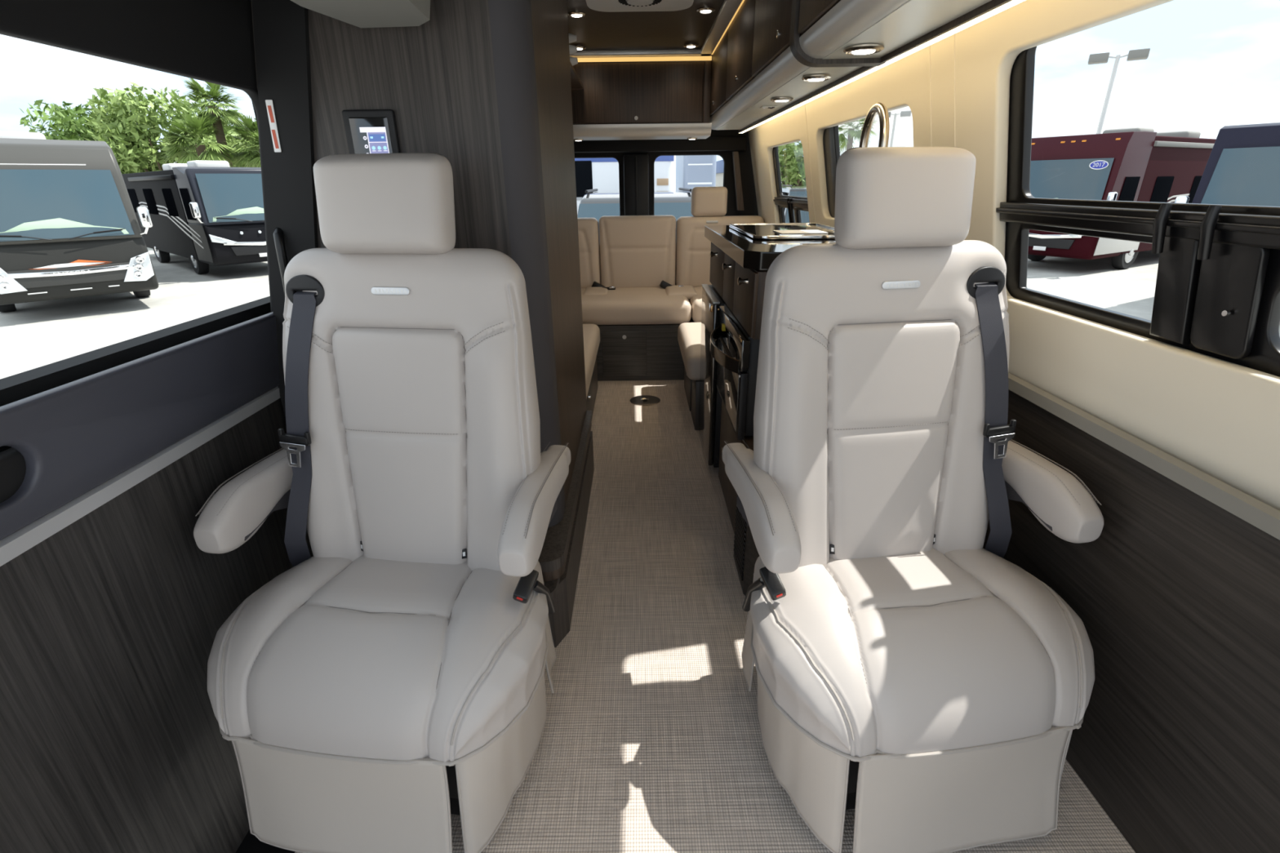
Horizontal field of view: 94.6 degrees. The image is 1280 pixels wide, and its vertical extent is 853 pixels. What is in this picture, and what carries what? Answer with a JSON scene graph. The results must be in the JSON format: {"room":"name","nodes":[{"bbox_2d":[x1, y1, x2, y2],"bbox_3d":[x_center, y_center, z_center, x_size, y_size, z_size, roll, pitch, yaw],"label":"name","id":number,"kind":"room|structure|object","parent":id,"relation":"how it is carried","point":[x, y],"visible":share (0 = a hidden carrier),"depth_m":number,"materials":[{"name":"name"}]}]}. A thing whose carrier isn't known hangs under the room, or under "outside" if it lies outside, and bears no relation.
{"room":"vehicle interior","nodes":[
{"label":"vehicle interior","id":0,"kind":"room"},
{"bbox_2d":[0,100,271,452],"bbox_3d":[-1.059,-0.559,2.171,0.095,2.000,5.350,-1,22,0],"label":"wall","id":1,"kind":"structure","parent":0,"point":[17,387],"depth_m":1.19,"materials":[{"name":"black"}]},
{"bbox_2d":[0,0,313,852],"bbox_3d":[-0.945,0.206,0.735,0.271,2.120,2.110,-1,22,0],"label":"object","id":2,"kind":"structure","parent":1,"relation":"in","point":[113,611],"depth_m":1.14,"materials":[{"name":"black"}]},
{"bbox_2d":[569,62,583,88],"bbox_3d":[-0.620,-1.594,2.855,0.600,0.260,1.220,-1,22,0],"label":"upper cabinet","id":3,"kind":"object","parent":1,"relation":"attached to","point":[575,82],"visible":0.11,"depth_m":3.12,"materials":[{"name":"brown wood"}]},
{"bbox_2d":[569,56,577,66],"bbox_3d":[-0.422,-1.758,2.841,0.243,0.051,0.054,-1,22,0],"label":"rolled towel","id":4,"kind":"object","parent":3,"relation":"on","point":[573,60],"visible":0.14,"depth_m":2.83,"materials":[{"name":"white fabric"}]},
{"bbox_2d":[568,44,577,54],"bbox_3d":[-0.421,-1.800,2.825,0.242,0.050,0.055,-1,22,0],"label":"rolled towel","id":5,"kind":"object","parent":4,"relation":"on","point":[572,49],"visible":0.13,"depth_m":2.81,"materials":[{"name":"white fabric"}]},
{"bbox_2d":[568,33,576,43],"bbox_3d":[-0.423,-1.843,2.808,0.242,0.051,0.055,-1,22,0],"label":"rolled towel","id":6,"kind":"object","parent":5,"relation":"on","point":[572,37],"visible":0.21,"depth_m":2.79,"materials":[{"name":"white fabric"}]},
{"bbox_2d":[235,829,295,852],"bbox_3d":[-0.885,1.233,1.127,0.319,0.080,2.050,-1,22,0],"label":"step","id":7,"kind":"structure","parent":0,"point":[251,843],"depth_m":1.47,"materials":[{"name":"black plastic"}]},
{"bbox_2d":[251,0,318,417],"bbox_3d":[-0.844,-0.242,1.684,0.337,2.180,0.194,-1,22,0],"label":"trim","id":8,"kind":"structure","parent":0,"point":[281,27],"depth_m":1.39,"materials":[{"name":"black plastic"}]},
{"bbox_2d":[265,99,281,152],"bbox_3d":[-0.861,-0.705,1.386,0.021,0.110,0.002,-1,22,0],"label":"warning sticker","id":9,"kind":"object","parent":8,"relation":"attached to","point":[269,105],"visible":1,"depth_m":1.38,"materials":[{"name":"white"}]},
{"bbox_2d":[267,105,279,148],"bbox_3d":[-0.861,-0.703,1.386,0.010,0.090,0.001,-1,22,0],"label":"print","id":10,"kind":"object","parent":9,"relation":"attached to","point":[271,114],"depth_m":1.39,"materials":[{"name":"orange"}]},
{"bbox_2d":[273,227,288,297],"bbox_3d":[-0.906,-0.405,1.506,0.032,0.200,0.050,-7,23,-14],"label":"handle","id":11,"kind":"object","parent":8,"relation":"attached to","point":[278,233],"visible":0.55,"depth_m":1.47,"materials":[{"name":"black paint"}]},
{"bbox_2d":[290,0,430,27],"bbox_3d":[-0.666,-0.865,0.805,0.590,0.360,0.955,-1,22,0],"label":"console","id":12,"kind":"object","parent":8,"relation":"attached to","point":[358,13],"visible":1,"depth_m":1.19,"materials":[{"name":"grey plastic"}]},
{"bbox_2d":[575,54,711,62],"bbox_3d":[-0.019,-1.543,1.797,2.100,0.040,5.400,-1,22,0],"label":"light strip","id":13,"kind":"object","parent":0,"point":[711,55],"depth_m":3.79,"materials":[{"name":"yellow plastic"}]},
{"bbox_2d":[571,56,711,140],"bbox_3d":[-0.202,-1.958,3.555,1.244,0.400,0.332,-1,22,0],"label":"upper cabinet","id":14,"kind":"object","parent":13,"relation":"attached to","point":[624,100],"depth_m":3.42,"materials":[{"name":"brown wood"}]},
{"bbox_2d":[573,138,583,141],"bbox_3d":[-0.382,-1.775,3.658,0.065,0.011,0.065,-1,22,0],"label":"recessed light","id":15,"kind":"object","parent":14,"relation":"attached to","point":[575,140],"visible":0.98,"depth_m":3.63,"materials":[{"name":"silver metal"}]},
{"bbox_2d":[686,137,697,139],"bbox_3d":[0.323,-1.784,3.658,0.065,0.011,0.065,-1,22,0],"label":"recessed light","id":16,"kind":"object","parent":14,"relation":"attached to","point":[688,138],"visible":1,"depth_m":3.63,"materials":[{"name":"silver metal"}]},
{"bbox_2d":[566,0,724,50],"bbox_3d":[-0.146,-1.550,1.956,0.985,0.025,2.800,-1,22,0],"label":"ceiling panel","id":17,"kind":"object","parent":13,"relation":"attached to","point":[597,30],"visible":0.45,"depth_m":2.78,"materials":[{"name":"brown laminate"}]},
{"bbox_2d":[567,10,586,17],"bbox_3d":[-0.272,-1.768,2.536,0.078,0.011,0.078,-1,22,0],"label":"recessed light","id":18,"kind":"object","parent":17,"relation":"attached to","point":[575,14],"visible":1,"depth_m":2.52,"materials":[{"name":"silver metal"}]},
{"bbox_2d":[575,45,586,50],"bbox_3d":[-0.330,-2.027,3.164,0.078,0.011,0.078,-1,22,0],"label":"recessed light","id":19,"kind":"object","parent":17,"relation":"attached to","point":[579,47],"visible":0.58,"depth_m":3.15,"materials":[{"name":"silver metal"}]},
{"bbox_2d":[585,0,693,12],"bbox_3d":[0.000,-1.606,2.172,0.420,0.040,0.520,-1,22,0],"label":"ceiling vent","id":20,"kind":"object","parent":17,"relation":"attached to","point":[607,6],"visible":1,"depth_m":2.32,"materials":[{"name":"white plastic"}]},
{"bbox_2d":[617,0,662,6],"bbox_3d":[0.000,-1.626,2.250,0.166,0.003,0.166,-1,22,0],"label":"grille","id":21,"kind":"object","parent":20,"relation":"attached to","point":[620,2],"depth_m":2.27,"materials":[{"name":"black"}]},
{"bbox_2d":[569,0,742,57],"bbox_3d":[-0.116,-1.546,1.990,1.045,0.030,2.860,-1,22,0],"label":"trim","id":22,"kind":"structure","parent":17,"relation":"attached to","point":[728,8],"depth_m":3.24,"materials":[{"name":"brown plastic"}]},
{"bbox_2d":[684,43,698,48],"bbox_3d":[0.272,-2.027,3.146,0.078,0.011,0.078,-1,22,0],"label":"recessed light","id":23,"kind":"object","parent":17,"relation":"attached to","point":[689,45],"visible":1,"depth_m":3.13,"materials":[{"name":"silver metal"}]},
{"bbox_2d":[696,6,715,13],"bbox_3d":[0.279,-1.760,2.499,0.078,0.011,0.078,-1,22,0],"label":"recessed light","id":24,"kind":"object","parent":17,"relation":"attached to","point":[705,10],"visible":1,"depth_m":2.48,"materials":[{"name":"silver metal"}]},
{"bbox_2d":[573,128,778,284],"bbox_3d":[-0.019,-1.565,4.550,2.100,2.020,0.125,-1,22,0],"label":"wall","id":25,"kind":"structure","parent":0,"point":[722,143],"depth_m":4.37,"materials":[{"name":"black"}]},
{"bbox_2d":[622,153,648,215],"bbox_3d":[-0.026,-1.691,4.487,0.190,0.700,0.075,-1,22,0],"label":"trim","id":26,"kind":"structure","parent":25,"relation":"attached to","point":[636,166],"depth_m":4.41,"materials":[{"name":"black plastic"}]},
{"bbox_2d":[732,151,744,210],"bbox_3d":[0.728,-1.815,4.372,0.100,0.400,0.060,-1,22,0],"label":"trim","id":27,"kind":"structure","parent":25,"relation":"attached to","point":[739,194],"depth_m":4.35,"materials":[{"name":"brown plastic"}]},
{"bbox_2d":[294,379,1135,852],"bbox_3d":[0.004,0.366,2.585,2.240,0.050,5.400,-1,22,0],"label":"floor","id":28,"kind":"structure","parent":0,"point":[651,741],"depth_m":1.61,"materials":[{"name":"carpet"}]},
{"bbox_2d":[193,152,570,852],"bbox_3d":[-0.580,0.156,1.261,0.756,1.362,0.670,2,23,7],"label":"chair","id":29,"kind":"object","parent":28,"relation":"on","point":[388,684],"visible":1,"depth_m":1.26,"materials":[{"name":"grey leather"}]},
{"bbox_2d":[207,554,548,762],"bbox_3d":[-0.563,0.454,1.322,0.714,0.194,0.482,2,23,7],"label":"seat cushion","id":30,"kind":"object","parent":29,"relation":"on","point":[340,658],"depth_m":1.18,"materials":[{"name":"grey leather"}]},
{"bbox_2d":[250,0,594,647],"bbox_3d":[-0.568,-0.473,1.947,0.675,1.999,1.275,-1,22,0],"label":"partition wall","id":31,"kind":"structure","parent":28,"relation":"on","point":[484,86],"depth_m":1.44,"materials":[{"name":"brown wood"}]},
{"bbox_2d":[582,324,599,414],"bbox_3d":[-0.598,-0.259,3.466,0.670,0.447,1.250,-1,22,0],"label":"seat","id":32,"kind":"object","parent":28,"relation":"on","point":[591,332],"visible":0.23,"depth_m":3.50,"materials":[{"name":"beige leather"}]},
{"bbox_2d":[630,395,660,406],"bbox_3d":[0.033,-0.171,3.803,0.196,0.011,0.196,-1,22,0],"label":"socket","id":33,"kind":"object","parent":28,"relation":"on","point":[642,400],"visible":1,"depth_m":3.79,"materials":[{"name":"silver metal"}]},
{"bbox_2d":[596,317,694,381],"bbox_3d":[-0.008,-0.625,4.401,1.940,0.395,0.628,-1,22,0],"label":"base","id":34,"kind":"object","parent":28,"relation":"on","point":[642,352],"visible":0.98,"depth_m":4.12,"materials":[{"name":"brown wood"}]},
{"bbox_2d":[577,186,764,324],"bbox_3d":[-0.010,-1.224,4.185,1.930,0.868,0.730,-1,22,0],"label":"bench","id":35,"kind":"object","parent":34,"relation":"on","point":[640,259],"visible":0.62,"depth_m":4.33,"materials":[{"name":"beige leather"}]},
{"bbox_2d":[581,287,691,324],"bbox_3d":[-0.311,-0.889,4.300,1.320,0.167,0.690,-1,22,0],"label":"seat cushion","id":36,"kind":"object","parent":35,"relation":"on","point":[600,305],"depth_m":4.00,"materials":[{"name":"beige leather"}]},
{"bbox_2d":[688,286,702,322],"bbox_3d":[0.656,-0.903,4.299,0.605,0.172,0.690,-1,22,0],"label":"seat cushion","id":37,"kind":"object","parent":35,"relation":"on","point":[695,293],"depth_m":4.02,"materials":[{"name":"beige leather"}]},
{"bbox_2d":[677,322,701,430],"bbox_3d":[0.591,-0.350,3.651,0.670,0.447,0.850,-1,22,0],"label":"seat","id":38,"kind":"object","parent":28,"relation":"on","point":[689,334],"visible":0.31,"depth_m":3.41,"materials":[{"name":"beige leather"}]},
{"bbox_2d":[677,322,701,380],"bbox_3d":[0.589,-0.482,3.596,0.670,0.162,0.850,-1,22,0],"label":"seat cushion","id":39,"kind":"object","parent":38,"relation":"on","point":[689,334],"depth_m":3.41,"materials":[{"name":"beige leather"}]},
{"bbox_2d":[698,284,725,467],"bbox_3d":[0.592,-0.268,2.922,0.570,0.790,0.519,-1,22,0],"label":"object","id":40,"kind":"object","parent":28,"relation":"on","point":[710,400],"visible":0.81,"depth_m":2.80,"materials":[{"name":"black metal"}]},
{"bbox_2d":[709,242,768,595],"bbox_3d":[0.647,-0.167,2.428,0.641,1.040,1.490,-1,22,0],"label":"base cabinet","id":41,"kind":"object","parent":28,"relation":"on","point":[742,290],"visible":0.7,"depth_m":2.09,"materials":[{"name":"brown wood"}]},
{"bbox_2d":[710,303,759,439],"bbox_3d":[0.535,-0.240,2.297,0.524,0.367,0.615,-1,22,0],"label":"microwave oven","id":42,"kind":"object","parent":41,"relation":"in","point":[736,355],"visible":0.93,"depth_m":2.09,"materials":[{"name":"black plastic"}]},
{"bbox_2d":[704,225,835,270],"bbox_3d":[0.618,-0.744,2.379,0.585,0.055,1.240,-1,22,0],"label":"countertop","id":43,"kind":"structure","parent":41,"relation":"on","point":[748,252],"depth_m":2.05,"materials":[{"name":"black stone"}]},
{"bbox_2d":[728,222,835,239],"bbox_3d":[0.633,-0.834,2.483,0.426,0.026,0.700,-1,22,0],"label":"cooktop","id":44,"kind":"object","parent":43,"relation":"in","point":[774,230],"visible":0.78,"depth_m":2.40,"materials":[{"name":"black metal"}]},
{"bbox_2d":[858,102,889,146],"bbox_3d":[0.758,-0.799,1.889,0.111,0.418,0.211,-1,22,0],"label":"faucet","id":45,"kind":"object","parent":43,"relation":"on","point":[879,108],"visible":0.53,"depth_m":1.77,"materials":[{"name":"silver metal"}]},
{"bbox_2d":[722,146,1103,852],"bbox_3d":[0.616,0.141,1.261,0.756,1.362,0.670,-4,23,-7],"label":"chair","id":46,"kind":"object","parent":28,"relation":"on","point":[913,677],"visible":1,"depth_m":1.26,"materials":[{"name":"grey leather"}]},
{"bbox_2d":[750,547,1094,757],"bbox_3d":[0.606,0.440,1.322,0.714,0.194,0.482,-4,23,-7],"label":"seat cushion","id":47,"kind":"object","parent":46,"relation":"on","point":[891,652],"depth_m":1.18,"materials":[{"name":"grey leather"}]},
{"bbox_2d":[747,0,1279,511],"bbox_3d":[0.933,-0.823,2.018,0.228,1.000,5.254,-1,22,-1],"label":"wall","id":48,"kind":"structure","parent":0,"point":[1220,418],"depth_m":1.39,"materials":[{"name":"beige plastic"}]},
{"bbox_2d":[709,0,862,129],"bbox_3d":[0.624,-1.646,2.666,0.432,0.376,2.320,-1,22,0],"label":"upper cabinet","id":49,"kind":"object","parent":48,"relation":"attached to","point":[753,63],"visible":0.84,"depth_m":2.25,"materials":[{"name":"brown wood"}]},
{"bbox_2d":[711,0,744,54],"bbox_3d":[0.416,-1.551,1.996,0.014,0.010,2.870,-1,22,0],"label":"strip","id":50,"kind":"object","parent":49,"relation":"attached to","point":[741,3],"visible":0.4,"depth_m":2.70,"materials":[{"name":"yellow"}]},
{"bbox_2d":[760,106,777,108],"bbox_3d":[0.575,-1.426,2.638,0.065,0.007,0.060,-1,22,0],"label":"recessed light","id":51,"kind":"object","parent":49,"relation":"attached to","point":[762,107],"visible":1,"depth_m":2.63,"materials":[{"name":"silver metal"}]},
{"bbox_2d":[770,97,793,102],"bbox_3d":[0.572,-1.316,2.381,0.091,0.011,0.091,-1,22,0],"label":"recessed light","id":52,"kind":"object","parent":49,"relation":"attached to","point":[777,99],"visible":1,"depth_m":2.35,"materials":[{"name":"silver metal"}]},
{"bbox_2d":[801,74,831,81],"bbox_3d":[0.564,-1.114,1.891,0.091,0.011,0.091,-1,22,0],"label":"recessed light","id":53,"kind":"object","parent":49,"relation":"attached to","point":[815,77],"visible":1,"depth_m":1.87,"materials":[{"name":"silver metal"}]},
{"bbox_2d":[738,0,1025,133],"bbox_3d":[0.668,-1.200,2.050,0.014,0.042,4.000,-1,22,0],"label":"light strip","id":54,"kind":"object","parent":49,"relation":"attached to","point":[992,5],"depth_m":1.45,"materials":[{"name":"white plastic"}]},
{"bbox_2d":[773,146,808,222],"bbox_3d":[0.936,-1.425,3.566,0.145,0.630,0.932,-1,22,-1],"label":"window","id":55,"kind":"structure","parent":48,"relation":"in","point":[797,204],"depth_m":3.74,"materials":[{"name":"black paint"}]},
{"bbox_2d":[822,125,839,217],"bbox_3d":[0.943,-1.053,2.437,0.120,0.505,1.142,-1,22,-1],"label":"window","id":56,"kind":"structure","parent":48,"relation":"in","point":[830,136],"depth_m":2.83,"materials":[{"name":"black paint"}]},
{"bbox_2d":[797,0,991,59],"bbox_3d":[0.636,-0.896,0.850,0.426,0.376,1.550,-1,22,0],"label":"upper cabinet","id":57,"kind":"object","parent":48,"relation":"attached to","point":[826,28],"visible":1,"depth_m":1.32,"materials":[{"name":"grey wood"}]},
{"bbox_2d":[789,0,885,67],"bbox_3d":[0.546,-1.197,1.575,0.259,0.403,0.050,-1,22,0],"label":"trim","id":58,"kind":"structure","parent":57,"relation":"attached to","point":[800,55],"depth_m":1.63,"materials":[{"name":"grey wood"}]},
{"bbox_2d":[843,44,884,55],"bbox_3d":[0.564,-0.948,1.488,0.097,0.011,0.097,-1,22,0],"label":"recessed light","id":59,"kind":"object","parent":57,"relation":"attached to","point":[863,49],"visible":1,"depth_m":1.47,"materials":[{"name":"white glass"}]},
{"bbox_2d":[995,45,1279,377],"bbox_3d":[0.992,-0.265,0.631,0.155,0.685,2.062,-1,22,-1],"label":"window","id":60,"kind":"structure","parent":48,"relation":"in","point":[1217,294],"depth_m":1.08,"materials":[{"name":"black paint"}]},
{"bbox_2d":[982,389,1279,852],"bbox_3d":[1.035,-0.004,2.357,0.030,0.785,5.250,-1,22,0],"label":"wall","id":61,"kind":"structure","parent":0,"point":[1176,597],"depth_m":1.15,"materials":[{"name":"brown wood"}]},
{"bbox_2d":[1008,372,1279,540],"bbox_3d":[1.019,0.131,1.006,0.026,0.038,2.650,-1,22,0],"label":"trim","id":62,"kind":"structure","parent":61,"relation":"attached to","point":[1265,517],"depth_m":1.14,"materials":[{"name":"grey plastic"}]},
{"label":"outside","id":63,"kind":"structure","parent":0,"visible":0},
{"bbox_2d":[0,247,1279,378],"bbox_3d":[-0.159,-13.050,37.887,240.000,0.100,200.000,-1,22,0],"label":"ground","id":64,"kind":"structure","parent":63,"point":[37,334],"depth_m":12.87,"materials":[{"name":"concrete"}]},
{"bbox_2d":[0,131,158,311],"bbox_3d":[-14.318,-5.004,14.150,9.650,3.470,2.900,20,30,41],"label":"motorhome","id":65,"kind":"object","parent":64,"relation":"on","point":[69,227],"visible":1,"depth_m":11.25,"materials":[{"name":"grey paint"}]},
{"bbox_2d":[0,275,4,282],"bbox_3d":[-11.604,-2.677,10.675,0.035,0.148,0.150,20,30,41],"label":"lamp","id":66,"kind":"object","parent":65,"relation":"on","point":[2,277],"depth_m":10.70,"materials":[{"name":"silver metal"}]},
{"bbox_2d":[0,281,11,289],"bbox_3d":[-11.567,-2.561,10.761,0.035,0.148,0.150,20,30,41],"label":"lamp","id":67,"kind":"object","parent":65,"relation":"attached to","point":[3,285],"depth_m":10.76,"materials":[{"name":"silver glass"}]},
{"bbox_2d":[1,262,134,288],"bbox_3d":[-10.917,-2.912,11.380,1.395,0.320,1.395,-1,22,0],"label":"grille","id":68,"kind":"object","parent":65,"relation":"attached to","point":[95,273],"depth_m":11.33,"materials":[{"name":"white metal"}]},
{"bbox_2d":[133,271,142,278],"bbox_3d":[-10.216,-3.096,12.016,0.035,0.148,0.150,20,30,41],"label":"lamp","id":69,"kind":"object","parent":65,"relation":"attached to","point":[136,274],"depth_m":12.01,"materials":[{"name":"silver glass"}]},
{"bbox_2d":[133,263,143,271],"bbox_3d":[-10.182,-3.239,11.995,0.035,0.148,0.150,20,30,41],"label":"lamp","id":70,"kind":"object","parent":65,"relation":"on","point":[137,267],"depth_m":11.99,"materials":[{"name":"silver glass"}]},
{"bbox_2d":[134,255,144,263],"bbox_3d":[-10.149,-3.383,11.974,0.035,0.148,0.150,20,30,41],"label":"lamp","id":71,"kind":"object","parent":65,"relation":"on","point":[138,259],"depth_m":11.97,"materials":[{"name":"silver glass"}]},
{"bbox_2d":[136,206,152,235],"bbox_3d":[-10.085,-4.150,11.950,0.344,0.564,0.181,-1,22,0],"label":"mirror","id":72,"kind":"object","parent":65,"relation":"attached to","point":[143,213],"depth_m":11.90,"materials":[{"name":"silver metal"}]},
{"bbox_2d":[18,99,173,173],"bbox_3d":[-25.460,-12.116,28.269,5.402,6.111,4.920,12,25,27],"label":"tree","id":73,"kind":"object","parent":64,"relation":"on","point":[64,119],"visible":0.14,"depth_m":26.03,"materials":[{"name":"green plant"}]},
{"bbox_2d":[82,81,213,173],"bbox_3d":[-22.270,-12.100,27.484,5.216,6.606,5.120,-1,22,0],"label":"tree","id":74,"kind":"object","parent":64,"relation":"on","point":[123,133],"visible":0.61,"depth_m":25.76,"materials":[{"name":"green plant"}]},
{"bbox_2d":[121,160,267,274],"bbox_3d":[-14.170,-6.928,19.288,9.623,3.100,2.900,18,29,38],"label":"motorhome","id":75,"kind":"object","parent":64,"relation":"on","point":[204,212],"visible":0.75,"depth_m":16.29,"materials":[{"name":"black paint"}]},
{"bbox_2d":[189,201,204,223],"bbox_3d":[-11.542,-5.568,15.426,0.181,0.564,0.345,-1,22,0],"label":"mirror","id":76,"kind":"object","parent":75,"relation":"attached to","point":[197,208],"depth_m":15.35,"materials":[{"name":"silver metal"}]},
{"bbox_2d":[223,241,266,255],"bbox_3d":[-10.588,-5.064,16.608,1.287,0.380,1.425,-1,22,0],"label":"grille","id":77,"kind":"object","parent":75,"relation":"attached to","point":[230,248],"depth_m":16.29,"materials":[{"name":"silver metal"}]},
{"bbox_2d":[157,108,241,167],"bbox_3d":[-18.075,-10.346,24.661,3.195,5.404,3.020,9,24,22],"label":"palm tree","id":78,"kind":"object","parent":64,"relation":"on","point":[197,126],"visible":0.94,"depth_m":23.82,"materials":[{"name":"green plant"}]},
{"bbox_2d":[170,102,244,143],"bbox_3d":[-22.869,-14.260,33.000,5.690,6.401,5.252,-1,22,0],"label":"tree","id":79,"kind":"object","parent":64,"relation":"on","point":[215,102],"visible":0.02,"depth_m":30.84,"materials":[{"name":"green plant"}]},
{"bbox_2d":[179,77,248,167],"bbox_3d":[-17.808,-11.360,25.383,2.830,6.721,2.613,-1,22,0],"label":"palm tree","id":80,"kind":"object","parent":64,"relation":"on","point":[213,95],"visible":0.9,"depth_m":24.34,"materials":[{"name":"green plant"}]},
{"bbox_2d":[200,117,260,167],"bbox_3d":[-18.348,-11.982,28.657,4.645,5.408,4.614,-16,27,-32],"label":"tree","id":81,"kind":"object","parent":64,"relation":"on","point":[214,139],"visible":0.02,"depth_m":26.83,"materials":[{"name":"green plant"}]},
{"bbox_2d":[221,110,259,167],"bbox_3d":[-16.442,-10.996,26.261,3.291,5.349,3.318,-17,27,-34],"label":"palm tree","id":82,"kind":"object","parent":64,"relation":"on","point":[248,124],"visible":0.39,"depth_m":24.90,"materials":[{"name":"green plant"}]},
{"bbox_2d":[244,128,261,167],"bbox_3d":[-15.364,-10.364,25.466,2.639,4.762,2.226,-18,28,-36],"label":"palm tree","id":83,"kind":"object","parent":64,"relation":"on","point":[255,160],"visible":0.17,"depth_m":24.30,"materials":[{"name":"green plant"}]},
{"bbox_2d":[574,155,675,214],"bbox_3d":[-1.928,-4.324,12.686,5.250,3.050,2.430,-1,22,0],"label":"travel trailer","id":84,"kind":"object","parent":64,"relation":"on","point":[602,174],"visible":0.12,"depth_m":11.22,"materials":[{"name":"white metal"}]},
{"bbox_2d":[577,187,693,226],"bbox_3d":[-0.008,-2.307,8.770,2.280,2.269,4.822,-1,22,0],"label":"van","id":85,"kind":"object","parent":64,"relation":"on","point":[677,203],"visible":0.06,"depth_m":7.57,"materials":[{"name":"grey paint"}]},
{"bbox_2d":[675,155,716,192],"bbox_3d":[1.351,-6.088,15.879,0.750,2.800,5.012,-1,22,0],"label":"travel trailer","id":86,"kind":"object","parent":64,"relation":"on","point":[691,171],"visible":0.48,"depth_m":13.35,"materials":[{"name":"blue"}]},
{"bbox_2d":[715,160,805,186],"bbox_3d":[13.684,-25.988,62.908,10.800,4.400,12.800,-1,22,0],"label":"dealership building","id":87,"kind":"structure","parent":64,"relation":"on","point":[719,164],"depth_m":62.56,"materials":[{"name":"beige"}]},
{"bbox_2d":[777,141,806,186],"bbox_3d":[5.666,-9.060,22.265,2.865,4.350,2.891,-1,22,0],"label":"tree","id":88,"kind":"object","parent":64,"relation":"on","point":[793,160],"visible":0.32,"depth_m":21.25,"materials":[{"name":"green plant"}]},
{"bbox_2d":[782,184,809,222],"bbox_3d":[4.929,-5.751,16.987,2.380,2.249,4.822,2,23,6],"label":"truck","id":89,"kind":"object","parent":64,"relation":"on","point":[787,189],"visible":0.02,"depth_m":15.84,"materials":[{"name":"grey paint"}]},
{"bbox_2d":[838,118,879,154],"bbox_3d":[13.177,-16.870,37.437,3.653,7.004,3.847,-1,22,0],"label":"palm tree","id":90,"kind":"object","parent":64,"relation":"on","point":[847,143],"visible":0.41,"depth_m":36.25,"materials":[{"name":"green plant"}]},
{"bbox_2d":[888,111,911,146],"bbox_3d":[16.983,-17.837,40.325,1.880,6.500,0.560,8,24,20],"label":"light pole","id":91,"kind":"object","parent":64,"relation":"on","point":[903,113],"visible":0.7,"depth_m":39.13,"materials":[{"name":"white metal"}]},
{"bbox_2d":[1088,48,1150,133],"bbox_3d":[18.761,-11.454,24.360,1.880,6.850,0.560,14,27,32],"label":"light pole","id":92,"kind":"object","parent":64,"relation":"on","point":[1139,54],"visible":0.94,"depth_m":23.24,"materials":[{"name":"white metal"}]},
{"bbox_2d":[1027,127,1216,269],"bbox_3d":[14.927,-6.892,17.725,9.623,3.570,2.900,-13,25,-28],"label":"motorhome","id":93,"kind":"object","parent":64,"relation":"on","point":[1135,164],"visible":0.58,"depth_m":15.32,"materials":[{"name":"red paint"}]},
{"bbox_2d":[1028,232,1081,248],"bbox_3d":[10.803,-5.027,15.885,0.970,0.380,1.655,-1,22,0],"label":"bumper cover","id":94,"kind":"object","parent":93,"relation":"attached to","point":[1036,240],"depth_m":15.63,"materials":[{"name":"silver metal"}]},
{"bbox_2d":[1106,191,1117,200],"bbox_3d":[11.521,-5.483,14.537,0.175,0.564,0.345,-1,22,0],"label":"mirror","id":95,"kind":"object","parent":93,"relation":"attached to","point":[1111,196],"depth_m":14.35,"materials":[{"name":"silver metal"}]},
{"bbox_2d":[1174,122,1279,206],"bbox_3d":[14.558,-4.352,11.848,9.623,3.370,2.900,-13,25,-28],"label":"motorhome","id":96,"kind":"object","parent":64,"relation":"on","point":[1242,167],"visible":0.31,"depth_m":10.01,"materials":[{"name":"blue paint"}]},
{"bbox_2d":[1174,195,1189,203],"bbox_3d":[9.858,-3.888,10.726,0.332,0.564,0.190,-1,22,0],"label":"mirror","id":97,"kind":"object","parent":96,"relation":"on","point":[1180,199],"depth_m":10.59,"materials":[{"name":"silver metal"}]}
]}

